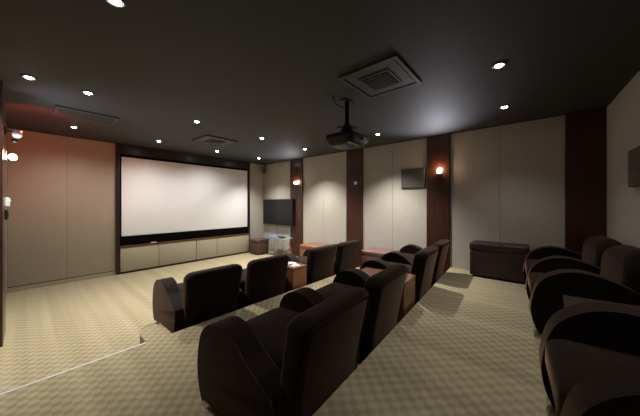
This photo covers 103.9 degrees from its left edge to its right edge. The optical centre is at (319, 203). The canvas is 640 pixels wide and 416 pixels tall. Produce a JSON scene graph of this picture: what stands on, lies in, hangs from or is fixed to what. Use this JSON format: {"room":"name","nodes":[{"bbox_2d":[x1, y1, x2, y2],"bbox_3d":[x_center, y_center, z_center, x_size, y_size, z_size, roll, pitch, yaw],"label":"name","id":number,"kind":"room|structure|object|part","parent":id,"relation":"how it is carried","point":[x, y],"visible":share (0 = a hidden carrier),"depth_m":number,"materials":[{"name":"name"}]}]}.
{"room":"home theater","nodes":[
{"label":"home theater","id":0,"kind":"room"},
{"bbox_2d":[0,80,6,346],"bbox_3d":[-2.403,0.147,1.676,7.830,2.800,0.254,0,0,41],"label":"wall","id":1,"kind":"structure","parent":0,"point":[3,138],"depth_m":2.54,"materials":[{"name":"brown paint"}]},
{"bbox_3d":[-4.746,0.103,3.749,0.970,2.688,0.050,0,0,41],"label":"fabric panel","id":2,"kind":"part","parent":1,"relation":"part of","materials":[{"name":"beige fabric"}]},
{"bbox_2d":[5,210,8,219],"bbox_3d":[-3.492,0.117,2.795,0.060,0.110,0.027,0,0,41],"label":"wall switch","id":3,"kind":"object","parent":1,"relation":"attached to","point":[6,211],"visible":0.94,"depth_m":2.77,"materials":[{"name":"black plastic"}]},
{"bbox_2d":[5,197,10,205],"bbox_3d":[-3.487,-0.022,2.800,0.080,0.100,0.042,0,0,41],"label":"thermostat","id":4,"kind":"object","parent":1,"relation":"attached to","point":[7,199],"visible":0.97,"depth_m":2.77,"materials":[{"name":"white plastic"}]},
{"bbox_2d":[5,151,16,161],"bbox_3d":[-3.432,-0.522,2.788,0.080,0.120,0.095,0,0,41],"label":"wall sconce","id":5,"kind":"object","parent":1,"relation":"attached to","point":[12,157],"visible":1,"depth_m":2.77,"materials":[{"name":"silver metal"}]},
{"bbox_2d":[5,126,22,142],"bbox_3d":[-3.438,-0.772,2.815,0.088,0.161,0.127,0,0,41],"label":"fitting","id":6,"kind":"object","parent":1,"relation":"attached to","point":[15,133],"visible":0.98,"depth_m":2.81,"materials":[{"name":"white glass"}]},
{"bbox_2d":[7,128,263,286],"bbox_3d":[-3.556,0.147,6.114,0.300,2.800,5.690,0,0,41],"label":"wall","id":7,"kind":"structure","parent":0,"point":[61,190],"depth_m":4.58,"materials":[{"name":"grey paint"}]},
{"bbox_3d":[-4.921,0.103,4.385,0.120,2.688,0.686,0,0,41],"label":"fabric panel","id":8,"kind":"part","parent":7,"relation":"part of","materials":[{"name":"beige fabric"}]},
{"bbox_2d":[7,270,115,292],"bbox_3d":[-4.640,1.405,4.608,0.013,0.086,1.392,0,0,41],"label":"baseboard","id":9,"kind":"structure","parent":7,"relation":"attached to","point":[103,274],"depth_m":4.52,"materials":[{"name":"beige"}]},
{"bbox_3d":[-4.468,0.103,4.913,0.120,2.688,0.702,0,0,41],"label":"fabric panel","id":10,"kind":"part","parent":7,"relation":"part of","materials":[{"name":"beige fabric"}]},
{"bbox_2d":[116,143,249,274],"bbox_3d":[-3.145,0.098,6.328,0.045,2.700,3.160,0,0,41],"label":"trim","id":11,"kind":"structure","parent":7,"relation":"attached to","point":[121,148],"depth_m":5.69,"materials":[{"name":"brown wood"}]},
{"bbox_3d":[-4.154,0.098,5.152,0.045,2.700,0.060,0,0,41],"label":"surround post","id":12,"kind":"part","parent":11,"relation":"part of","materials":[{"name":"brown wood"}]},
{"bbox_3d":[-2.132,0.098,7.508,0.045,2.700,0.050,0,0,41],"label":"surround post","id":13,"kind":"part","parent":11,"relation":"part of","materials":[{"name":"brown wood"}]},
{"bbox_2d":[120,154,247,244],"bbox_3d":[-3.145,-0.100,6.335,0.033,1.875,3.050,0,0,41],"label":"projection screen","id":14,"kind":"object","parent":7,"relation":"attached to","point":[161,199],"visible":1,"depth_m":6.02,"materials":[{"name":"white fabric"}]},
{"bbox_3d":[-2.004,0.103,7.785,0.120,2.688,0.533,0,0,41],"label":"fabric panel","id":15,"kind":"part","parent":7,"relation":"part of","materials":[{"name":"beige fabric"}]},
{"bbox_2d":[0,251,555,415],"bbox_3d":[-0.699,1.334,3.663,7.830,0.428,5.690,0,0,41],"label":"floor","id":16,"kind":"structure","parent":0,"point":[469,346],"depth_m":2.02,"materials":[{"name":"carpet"}]},
{"bbox_2d":[0,342,145,394],"bbox_3d":[-1.913,1.288,1.967,0.017,0.015,0.930,0,0,41],"label":"trim","id":17,"kind":"structure","parent":16,"relation":"on","point":[145,342],"depth_m":1.93,"materials":[{"name":"silver metal"}]},
{"bbox_2d":[120,240,195,273],"bbox_3d":[-3.629,1.173,5.742,0.070,0.550,1.520,0,0,41],"label":"media cabinet","id":18,"kind":"object","parent":16,"relation":"on","point":[143,257],"visible":1,"depth_m":5.63,"materials":[{"name":"beige wood"}]},
{"bbox_3d":[-3.877,1.153,5.412,0.017,0.500,0.687,0,0,41],"label":"door","id":19,"kind":"part","parent":18,"relation":"part of","materials":[{"name":"wood"}]},
{"bbox_3d":[-3.382,1.153,5.989,0.017,0.500,0.817,0,0,41],"label":"door","id":20,"kind":"part","parent":18,"relation":"part of","materials":[{"name":"wood"}]},
{"bbox_2d":[120,233,248,247],"bbox_3d":[-3.113,0.880,6.307,0.048,0.030,3.050,0,0,41],"label":"ledge","id":21,"kind":"object","parent":18,"relation":"on","point":[244,233],"visible":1,"depth_m":5.97,"materials":[{"name":"brown wood"}]},
{"bbox_2d":[152,264,242,332],"bbox_3d":[-1.465,1.090,3.102,0.859,0.715,0.810,0,0,41],"label":"armchair","id":22,"kind":"object","parent":16,"relation":"on","point":[204,295],"visible":0.94,"depth_m":2.81,"materials":[{"name":"brown fabric"}]},
{"bbox_3d":[-1.740,1.150,2.899,0.706,0.525,0.145,0,0,41],"label":"arm","id":23,"kind":"part","parent":22,"relation":"part of","materials":[{"name":"brown fabric"}]},
{"bbox_2d":[178,282,182,294],"bbox_3d":[-1.551,1.099,3.175,0.570,0.188,0.512,0,0,41],"label":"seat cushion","id":24,"kind":"object","parent":22,"relation":"on","point":[180,290],"depth_m":3.02,"materials":[{"name":"brown fabric"}]},
{"bbox_3d":[-1.243,1.065,2.911,0.266,0.665,0.656,0,0,41],"label":"backrest","id":25,"kind":"part","parent":22,"relation":"part of","materials":[{"name":"brown fabric"}]},
{"bbox_3d":[-1.307,1.150,3.404,0.706,0.525,0.145,0,0,41],"label":"arm","id":26,"kind":"part","parent":22,"relation":"part of","materials":[{"name":"brown fabric"}]},
{"bbox_2d":[196,234,248,260],"bbox_3d":[-2.634,1.173,6.901,0.070,0.550,1.525,0,0,41],"label":"media cabinet","id":27,"kind":"object","parent":16,"relation":"on","point":[210,248],"visible":0.98,"depth_m":6.80,"materials":[{"name":"beige wood"}]},
{"bbox_3d":[-2.935,1.153,6.510,0.017,0.500,0.532,0,0,41],"label":"door","id":28,"kind":"part","parent":27,"relation":"part of","materials":[{"name":"wood"}]},
{"bbox_3d":[-2.438,1.153,7.089,0.017,0.500,0.977,0,0,41],"label":"door","id":29,"kind":"part","parent":27,"relation":"part of","materials":[{"name":"wood"}]},
{"bbox_2d":[249,238,267,254],"bbox_3d":[-1.773,1.228,7.332,0.440,0.440,0.420,0,0,41],"label":"ottoman","id":30,"kind":"object","parent":16,"relation":"on","point":[258,246],"visible":0.9,"depth_m":7.17,"materials":[{"name":"brown leather"}]},
{"bbox_3d":[-1.773,1.052,7.332,0.440,0.090,0.420,0,0,41],"label":"lid","id":31,"kind":"part","parent":30,"relation":"part of","materials":[{"name":"brown leather"}]},
{"bbox_2d":[240,254,289,307],"bbox_3d":[-0.947,1.090,3.705,0.859,0.715,0.769,0,0,41],"label":"armchair","id":32,"kind":"object","parent":16,"relation":"on","point":[265,278],"visible":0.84,"depth_m":3.38,"materials":[{"name":"brown fabric"}]},
{"bbox_2d":[240,268,246,290],"bbox_3d":[-1.081,1.099,3.724,0.570,0.188,0.617,0,0,41],"label":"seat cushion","id":33,"kind":"object","parent":32,"relation":"on","point":[243,280],"depth_m":3.39,"materials":[{"name":"brown fabric"}]},
{"bbox_3d":[-1.050,1.290,3.698,0.610,0.245,0.623,0,0,41],"label":"seat","id":34,"kind":"part","parent":32,"relation":"part of","materials":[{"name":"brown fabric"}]},
{"bbox_3d":[-0.802,1.150,3.992,0.706,0.525,0.145,0,0,41],"label":"arm","id":35,"kind":"part","parent":32,"relation":"part of","materials":[{"name":"brown fabric"}]},
{"bbox_2d":[266,225,292,255],"bbox_3d":[-1.149,1.032,7.046,0.840,0.830,0.300,0,0,41],"label":"stand","id":36,"kind":"object","parent":16,"relation":"on","point":[274,253],"visible":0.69,"depth_m":7.18,"materials":[{"name":"white metal"}]},
{"bbox_2d":[266,236,292,239],"bbox_3d":[-1.149,0.941,7.046,0.840,0.014,0.300,0,0,41],"label":"glass shelf","id":37,"kind":"object","parent":36,"relation":"attached to","point":[266,236],"depth_m":6.85,"materials":[{"name":"clear glass"}]},
{"bbox_2d":[197,287,369,415],"bbox_3d":[-0.193,0.926,1.706,0.859,0.715,0.859,0,0,37],"label":"armchair","id":38,"kind":"object","parent":16,"relation":"on","point":[288,359],"visible":0.99,"depth_m":1.42,"materials":[{"name":"brown fabric"}]},
{"bbox_3d":[-0.467,0.986,1.471,0.706,0.525,0.154,0,0,37],"label":"arm","id":39,"kind":"part","parent":38,"relation":"part of","materials":[{"name":"brown fabric"}]},
{"bbox_2d":[246,307,299,369],"bbox_3d":[-0.284,0.934,1.775,0.570,0.188,0.543,0,0,37],"label":"seat cushion","id":40,"kind":"object","parent":38,"relation":"on","point":[270,327],"depth_m":1.70,"materials":[{"name":"brown fabric"}]},
{"bbox_3d":[-0.042,0.986,2.034,0.706,0.525,0.154,0,0,37],"label":"arm","id":41,"kind":"part","parent":38,"relation":"part of","materials":[{"name":"brown fabric"}]},
{"bbox_3d":[0.040,0.901,1.530,0.266,0.665,0.696,0,0,37],"label":"backrest","id":42,"kind":"part","parent":38,"relation":"part of","materials":[{"name":"brown fabric"}]},
{"bbox_2d":[286,261,306,291],"bbox_3d":[-0.522,1.212,4.091,0.572,0.470,0.312,0,0,41],"label":"side table","id":43,"kind":"object","parent":16,"relation":"on","point":[297,275],"visible":0.38,"depth_m":3.87,"materials":[{"name":"red wood"}]},
{"bbox_2d":[286,244,336,284],"bbox_3d":[-0.208,1.090,4.566,0.859,0.715,0.810,0,0,41],"label":"armchair","id":44,"kind":"object","parent":16,"relation":"on","point":[319,261],"visible":0.67,"depth_m":4.29,"materials":[{"name":"brown fabric"}]},
{"bbox_3d":[-0.483,1.150,4.364,0.706,0.525,0.145,0,0,41],"label":"arm","id":45,"kind":"part","parent":44,"relation":"part of","materials":[{"name":"brown fabric"}]},
{"bbox_2d":[297,256,306,264],"bbox_3d":[-0.294,1.099,4.640,0.570,0.188,0.512,0,0,41],"label":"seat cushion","id":46,"kind":"object","parent":44,"relation":"on","point":[301,259],"depth_m":4.55,"materials":[{"name":"brown fabric"}]},
{"bbox_3d":[-0.050,1.150,4.869,0.706,0.525,0.145,0,0,41],"label":"arm","id":47,"kind":"part","parent":44,"relation":"part of","materials":[{"name":"brown fabric"}]},
{"bbox_3d":[0.014,1.065,4.376,0.266,0.665,0.656,0,0,41],"label":"backrest","id":48,"kind":"part","parent":44,"relation":"part of","materials":[{"name":"brown fabric"}]},
{"bbox_2d":[300,242,327,255],"bbox_3d":[-0.036,1.218,6.085,0.860,0.460,0.470,0,0,41],"label":"ottoman","id":49,"kind":"object","parent":16,"relation":"on","point":[303,247],"visible":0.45,"depth_m":6.11,"materials":[{"name":"brown leather"}]},
{"bbox_3d":[-0.036,1.032,6.085,0.860,0.090,0.470,0,0,41],"label":"lid","id":50,"kind":"part","parent":49,"relation":"part of","materials":[{"name":"brown leather"}]},
{"bbox_2d":[333,240,359,274],"bbox_3d":[0.319,1.090,5.181,0.859,0.715,0.769,0,0,41],"label":"armchair","id":51,"kind":"object","parent":16,"relation":"on","point":[346,255],"visible":0.52,"depth_m":4.82,"materials":[{"name":"brown fabric"}]},
{"bbox_2d":[316,264,407,360],"bbox_3d":[0.326,0.926,2.395,0.859,0.715,0.769,0,0,37],"label":"armchair","id":52,"kind":"object","parent":16,"relation":"on","point":[384,288],"visible":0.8,"depth_m":2.08,"materials":[{"name":"brown fabric"}]},
{"bbox_2d":[316,282,363,299],"bbox_3d":[0.192,0.934,2.405,0.570,0.188,0.617,0,0,37],"label":"seat cushion","id":53,"kind":"object","parent":52,"relation":"on","point":[327,291],"depth_m":2.54,"materials":[{"name":"brown fabric"}]},
{"bbox_3d":[0.453,0.986,2.690,0.706,0.525,0.145,0,0,37],"label":"arm","id":54,"kind":"part","parent":52,"relation":"part of","materials":[{"name":"brown fabric"}]},
{"bbox_3d":[0.547,0.901,2.202,0.266,0.665,0.656,0,0,37],"label":"backrest","id":55,"kind":"part","parent":52,"relation":"part of","materials":[{"name":"brown fabric"}]},
{"bbox_2d":[361,247,399,264],"bbox_3d":[1.248,1.099,4.971,0.740,0.370,0.490,0,0,41],"label":"ottoman","id":56,"kind":"object","parent":16,"relation":"on","point":[367,254],"visible":0.46,"depth_m":4.93,"materials":[{"name":"brown leather"}]},
{"bbox_3d":[1.248,0.959,4.971,0.740,0.090,0.490,0,0,41],"label":"lid","id":57,"kind":"part","parent":56,"relation":"part of","materials":[{"name":"brown leather"}]},
{"bbox_2d":[361,267,415,324],"bbox_3d":[0.736,1.048,2.902,0.612,0.470,0.397,0,0,37],"label":"side table","id":58,"kind":"object","parent":16,"relation":"on","point":[408,299],"visible":0.21,"depth_m":2.71,"materials":[{"name":"red wood"}]},
{"bbox_2d":[360,246,438,304],"bbox_3d":[1.092,0.926,3.410,0.859,0.715,0.810,0,0,37],"label":"armchair","id":59,"kind":"object","parent":16,"relation":"on","point":[422,265],"visible":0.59,"depth_m":3.16,"materials":[{"name":"brown fabric"}]},
{"bbox_3d":[0.831,0.986,3.191,0.706,0.525,0.145,0,0,37],"label":"arm","id":60,"kind":"part","parent":59,"relation":"part of","materials":[{"name":"brown fabric"}]},
{"bbox_3d":[1.232,0.986,3.721,0.706,0.525,0.145,0,0,37],"label":"arm","id":61,"kind":"part","parent":59,"relation":"part of","materials":[{"name":"brown fabric"}]},
{"bbox_2d":[386,261,411,273],"bbox_3d":[1.002,0.934,3.478,0.570,0.188,0.512,0,0,37],"label":"seat cushion","id":62,"kind":"object","parent":59,"relation":"on","point":[408,264],"depth_m":3.59,"materials":[{"name":"brown fabric"}]},
{"bbox_3d":[1.326,0.901,3.234,0.266,0.665,0.656,0,0,37],"label":"backrest","id":63,"kind":"part","parent":59,"relation":"part of","materials":[{"name":"brown fabric"}]},
{"bbox_2d":[399,239,449,287],"bbox_3d":[1.594,0.926,4.074,0.859,0.715,0.769,0,0,37],"label":"armchair","id":64,"kind":"object","parent":16,"relation":"on","point":[410,250],"visible":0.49,"depth_m":3.85,"materials":[{"name":"brown fabric"}]},
{"bbox_2d":[404,253,414,259],"bbox_3d":[1.459,0.934,4.084,0.570,0.188,0.617,0,0,37],"label":"seat cushion","id":65,"kind":"object","parent":64,"relation":"on","point":[411,255],"depth_m":4.09,"materials":[{"name":"brown fabric"}]},
{"bbox_3d":[1.720,0.986,4.369,0.706,0.525,0.145,0,0,37],"label":"arm","id":66,"kind":"part","parent":64,"relation":"part of","materials":[{"name":"brown fabric"}]},
{"bbox_3d":[1.815,0.901,3.881,0.266,0.665,0.656,0,0,37],"label":"backrest","id":67,"kind":"part","parent":64,"relation":"part of","materials":[{"name":"brown fabric"}]},
{"bbox_2d":[469,240,529,283],"bbox_3d":[2.719,0.855,3.814,0.720,0.530,0.390,0,0,41],"label":"bench","id":68,"kind":"object","parent":16,"relation":"on","point":[501,260],"visible":0.8,"depth_m":3.67,"materials":[{"name":"leather"}]},
{"bbox_3d":[2.719,0.650,3.814,0.720,0.120,0.390,0,0,41],"label":"lid","id":69,"kind":"part","parent":68,"relation":"part of","materials":[{"name":"leather"}]},
{"bbox_2d":[523,236,622,280],"bbox_3d":[2.808,0.735,2.846,0.756,0.770,0.769,0,0,37],"label":"armchair","id":70,"kind":"object","parent":16,"relation":"on","point":[594,247],"visible":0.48,"depth_m":2.86,"materials":[{"name":"brown fabric"}]},
{"bbox_2d":[525,259,537,274],"bbox_3d":[2.698,0.771,2.838,0.570,0.188,0.617,0,0,37],"label":"seat cushion","id":71,"kind":"object","parent":70,"relation":"on","point":[528,262],"depth_m":3.01,"materials":[{"name":"brown fabric"}]},
{"bbox_3d":[2.962,0.810,3.122,0.669,0.550,0.145,0,0,37],"label":"arm","id":72,"kind":"part","parent":70,"relation":"part of","materials":[{"name":"brown fabric"}]},
{"bbox_3d":[2.997,0.710,2.678,0.245,0.720,0.644,0,0,37],"label":"backrest","id":73,"kind":"part","parent":70,"relation":"part of","materials":[{"name":"brown fabric"}]},
{"bbox_2d":[526,245,639,334],"bbox_3d":[2.325,0.735,2.213,0.756,0.770,0.810,0,0,37],"label":"armchair","id":74,"kind":"object","parent":16,"relation":"on","point":[617,280],"visible":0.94,"depth_m":2.02,"materials":[{"name":"brown fabric"}]},
{"bbox_2d":[528,272,544,293],"bbox_3d":[2.259,0.771,2.263,0.570,0.188,0.512,0,0,37],"label":"seat cushion","id":75,"kind":"object","parent":74,"relation":"on","point":[533,277],"depth_m":2.41,"materials":[{"name":"brown fabric"}]},
{"bbox_3d":[2.491,0.810,2.505,0.668,0.550,0.145,0,0,37],"label":"arm","id":76,"kind":"part","parent":74,"relation":"part of","materials":[{"name":"brown fabric"}]},
{"bbox_3d":[2.090,0.810,1.974,0.668,0.550,0.145,0,0,37],"label":"arm","id":77,"kind":"part","parent":74,"relation":"part of","materials":[{"name":"brown fabric"}]},
{"bbox_3d":[2.527,0.710,2.061,0.245,0.720,0.644,0,0,37],"label":"backrest","id":78,"kind":"part","parent":74,"relation":"part of","materials":[{"name":"brown fabric"}]},
{"bbox_2d":[539,302,639,415],"bbox_3d":[1.323,0.716,0.899,0.756,0.808,0.810,0,0,37],"label":"armchair","id":79,"kind":"object","parent":16,"relation":"on","point":[589,352],"visible":1,"depth_m":1.10,"materials":[{"name":"brown fabric"}]},
{"bbox_2d":[545,339,639,415],"bbox_3d":[1.256,0.754,0.949,0.570,0.197,0.512,0,0,37],"label":"seat cushion","id":80,"kind":"object","parent":79,"relation":"on","point":[567,361],"depth_m":1.08,"materials":[{"name":"brown fabric"}]},
{"bbox_3d":[1.088,0.794,0.660,0.669,0.578,0.145,0,0,37],"label":"arm","id":81,"kind":"part","parent":79,"relation":"part of","materials":[{"name":"brown fabric"}]},
{"bbox_2d":[563,295,639,309],"bbox_3d":[1.721,0.870,1.422,0.472,0.500,0.472,0,0,41],"label":"side table","id":82,"kind":"object","parent":16,"relation":"on","point":[568,300],"visible":0.15,"depth_m":1.59,"materials":[{"name":"wood"}]},
{"bbox_2d":[0,0,639,164],"bbox_3d":[-0.699,-1.302,3.663,7.830,0.100,5.690,0,0,41],"label":"ceiling","id":83,"kind":"structure","parent":0,"point":[247,70],"depth_m":2.27,"materials":[{"name":"grey paint"}]},
{"bbox_2d":[20,74,37,80],"bbox_3d":[-2.870,-1.250,2.471,0.114,0.036,0.114,0,0,41],"label":"recessed light","id":84,"kind":"object","parent":83,"relation":"in","point":[29,77],"visible":0.98,"depth_m":2.46,"materials":[{"name":"white glass"}]},
{"bbox_2d":[53,104,118,124],"bbox_3d":[-3.280,-1.242,3.533,0.420,0.022,0.640,0,0,41],"label":"ceiling vent","id":85,"kind":"object","parent":83,"relation":"in","point":[58,110],"visible":1,"depth_m":3.50,"materials":[{"name":"grey paint"}]},
{"bbox_2d":[81,90,94,94],"bbox_3d":[-2.606,-1.250,2.816,0.114,0.036,0.114,0,0,41],"label":"recessed light","id":86,"kind":"object","parent":83,"relation":"in","point":[82,91],"visible":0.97,"depth_m":2.80,"materials":[{"name":"white glass"}]},
{"bbox_2d":[105,0,126,7],"bbox_3d":[-1.259,-1.250,1.539,0.114,0.036,0.114,0,0,41],"label":"recessed light","id":87,"kind":"object","parent":83,"relation":"in","point":[116,3],"visible":1,"depth_m":1.55,"materials":[{"name":"white glass"}]},
{"bbox_2d":[192,135,237,146],"bbox_3d":[-2.067,-1.238,4.962,0.600,0.030,0.640,0,0,41],"label":"ceiling vent","id":88,"kind":"object","parent":83,"relation":"in","point":[207,139],"visible":1,"depth_m":4.90,"materials":[{"name":"grey metal"}]},
{"bbox_3d":[-2.067,-1.244,4.962,0.506,0.016,0.546,0,0,41],"label":"panel","id":89,"kind":"part","parent":88,"relation":"part of","materials":[{"name":"grey paint"}]},
{"bbox_2d":[204,139,226,144],"bbox_3d":[-2.067,-1.232,4.962,0.320,0.012,0.320,0,0,41],"label":"grille","id":90,"kind":"object","parent":88,"relation":"attached to","point":[215,141],"depth_m":4.92,"materials":[{"name":"grey metal"}]},
{"bbox_2d":[333,97,356,129],"bbox_3d":[0.291,-1.085,3.004,0.180,0.335,0.295,0,0,41],"label":"mount","id":91,"kind":"object","parent":83,"relation":"attached to","point":[346,101],"visible":0.95,"depth_m":3.02,"materials":[{"name":"black metal"}]},
{"bbox_2d":[325,127,367,149],"bbox_3d":[0.311,-0.805,3.063,0.444,0.225,0.430,0,0,41],"label":"projector","id":92,"kind":"object","parent":91,"relation":"hanging from","point":[347,139],"visible":1,"depth_m":2.92,"materials":[{"name":"black plastic"}]},
{"bbox_3d":[0.329,-1.246,3.048,0.100,0.012,0.150,0,0,41],"label":"ceiling plate","id":93,"kind":"part","parent":91,"relation":"part of","materials":[{"name":"black plastic"}]},
{"bbox_2d":[338,53,421,98],"bbox_3d":[0.606,-1.238,2.511,0.600,0.030,0.620,0,0,41],"label":"ceiling vent","id":94,"kind":"object","parent":83,"relation":"in","point":[389,74],"visible":1,"depth_m":2.45,"materials":[{"name":"grey paint"}]},
{"bbox_3d":[0.606,-1.244,2.511,0.506,0.016,0.526,0,0,41],"label":"panel","id":95,"kind":"part","parent":94,"relation":"part of","materials":[{"name":"grey paint"}]},
{"bbox_2d":[358,69,401,90],"bbox_3d":[0.606,-1.232,2.511,0.320,0.012,0.320,0,0,41],"label":"grille","id":96,"kind":"object","parent":94,"relation":"attached to","point":[383,78],"depth_m":2.48,"materials":[{"name":"grey paint"}]},
{"bbox_2d":[491,61,506,68],"bbox_3d":[1.613,-1.250,2.258,0.114,0.036,0.114,0,0,41],"label":"recessed light","id":97,"kind":"object","parent":83,"relation":"in","point":[498,65],"visible":1,"depth_m":2.25,"materials":[{"name":"white glass"}]},
{"bbox_2d":[499,105,509,108],"bbox_3d":[2.373,-1.250,3.227,0.114,0.036,0.114,0,0,41],"label":"recessed light","id":98,"kind":"object","parent":83,"relation":"in","point":[504,106],"visible":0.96,"depth_m":3.21,"materials":[{"name":"white glass"}]},
{"bbox_2d":[264,107,606,274],"bbox_3d":[1.014,0.147,5.659,7.830,2.800,0.230,0,0,41],"label":"wall","id":99,"kind":"structure","parent":0,"point":[540,182],"depth_m":4.33,"materials":[{"name":"grey paint"}]},
{"bbox_3d":[-1.532,0.103,7.764,0.628,2.688,0.050,0,0,41],"label":"fabric panel","id":100,"kind":"part","parent":99,"relation":"part of","materials":[{"name":"beige fabric"}]},
{"bbox_2d":[263,199,293,225],"bbox_3d":[-1.233,0.235,7.402,1.330,0.755,0.108,0,0,41],"label":"television","id":101,"kind":"object","parent":99,"relation":"attached to","point":[275,211],"visible":1,"depth_m":7.31,"materials":[{"name":"black"}]},
{"bbox_3d":[-1.052,0.103,7.352,0.633,2.688,0.050,0,0,41],"label":"fabric panel","id":102,"kind":"part","parent":99,"relation":"part of","materials":[{"name":"beige fabric"}]},
{"bbox_3d":[-0.170,0.103,6.596,0.719,2.688,0.050,0,0,41],"label":"fabric panel","id":103,"kind":"part","parent":99,"relation":"part of","materials":[{"name":"beige fabric"}]},
{"bbox_3d":[0.375,0.103,6.128,0.713,2.688,0.050,0,0,41],"label":"fabric panel","id":104,"kind":"part","parent":99,"relation":"part of","materials":[{"name":"beige fabric"}]},
{"bbox_3d":[1.241,0.103,5.385,0.690,2.688,0.050,0,0,41],"label":"fabric panel","id":105,"kind":"part","parent":99,"relation":"part of","materials":[{"name":"beige fabric"}]},
{"bbox_3d":[1.762,0.103,4.938,0.676,2.688,0.050,0,0,41],"label":"fabric panel","id":106,"kind":"part","parent":99,"relation":"part of","materials":[{"name":"beige fabric"}]},
{"bbox_2d":[401,168,424,187],"bbox_3d":[1.796,-0.497,4.851,0.460,0.370,0.038,0,0,41],"label":"wall speaker","id":107,"kind":"object","parent":99,"relation":"attached to","point":[410,178],"visible":1,"depth_m":4.82,"materials":[{"name":"grey"}]},
{"bbox_2d":[436,168,440,174],"bbox_3d":[2.126,-0.588,4.490,0.080,0.120,0.095,0,0,41],"label":"wall sconce","id":108,"kind":"object","parent":99,"relation":"attached to","point":[438,171],"visible":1,"depth_m":4.47,"materials":[{"name":"silver metal"}]},
{"bbox_3d":[2.594,0.103,4.224,0.713,2.688,0.050,0,0,41],"label":"fabric panel","id":109,"kind":"part","parent":99,"relation":"part of","materials":[{"name":"beige fabric"}]},
{"bbox_3d":[3.147,0.103,3.749,0.740,2.688,0.050,0,0,41],"label":"fabric panel","id":110,"kind":"part","parent":99,"relation":"part of","materials":[{"name":"beige fabric"}]},
{"bbox_2d":[607,71,639,247],"bbox_3d":[2.192,0.147,1.190,0.200,2.800,5.690,0,0,39],"label":"wall","id":111,"kind":"structure","parent":0,"point":[623,113],"depth_m":2.70,"materials":[{"name":"grey paint"}]},
{"bbox_2d":[628,146,639,186],"bbox_3d":[2.932,-0.335,2.318,0.038,0.356,0.289,0,0,39],"label":"wall speaker","id":112,"kind":"object","parent":111,"relation":"attached to","point":[634,154],"visible":1,"depth_m":2.31,"materials":[{"name":"grey"}]}
]}

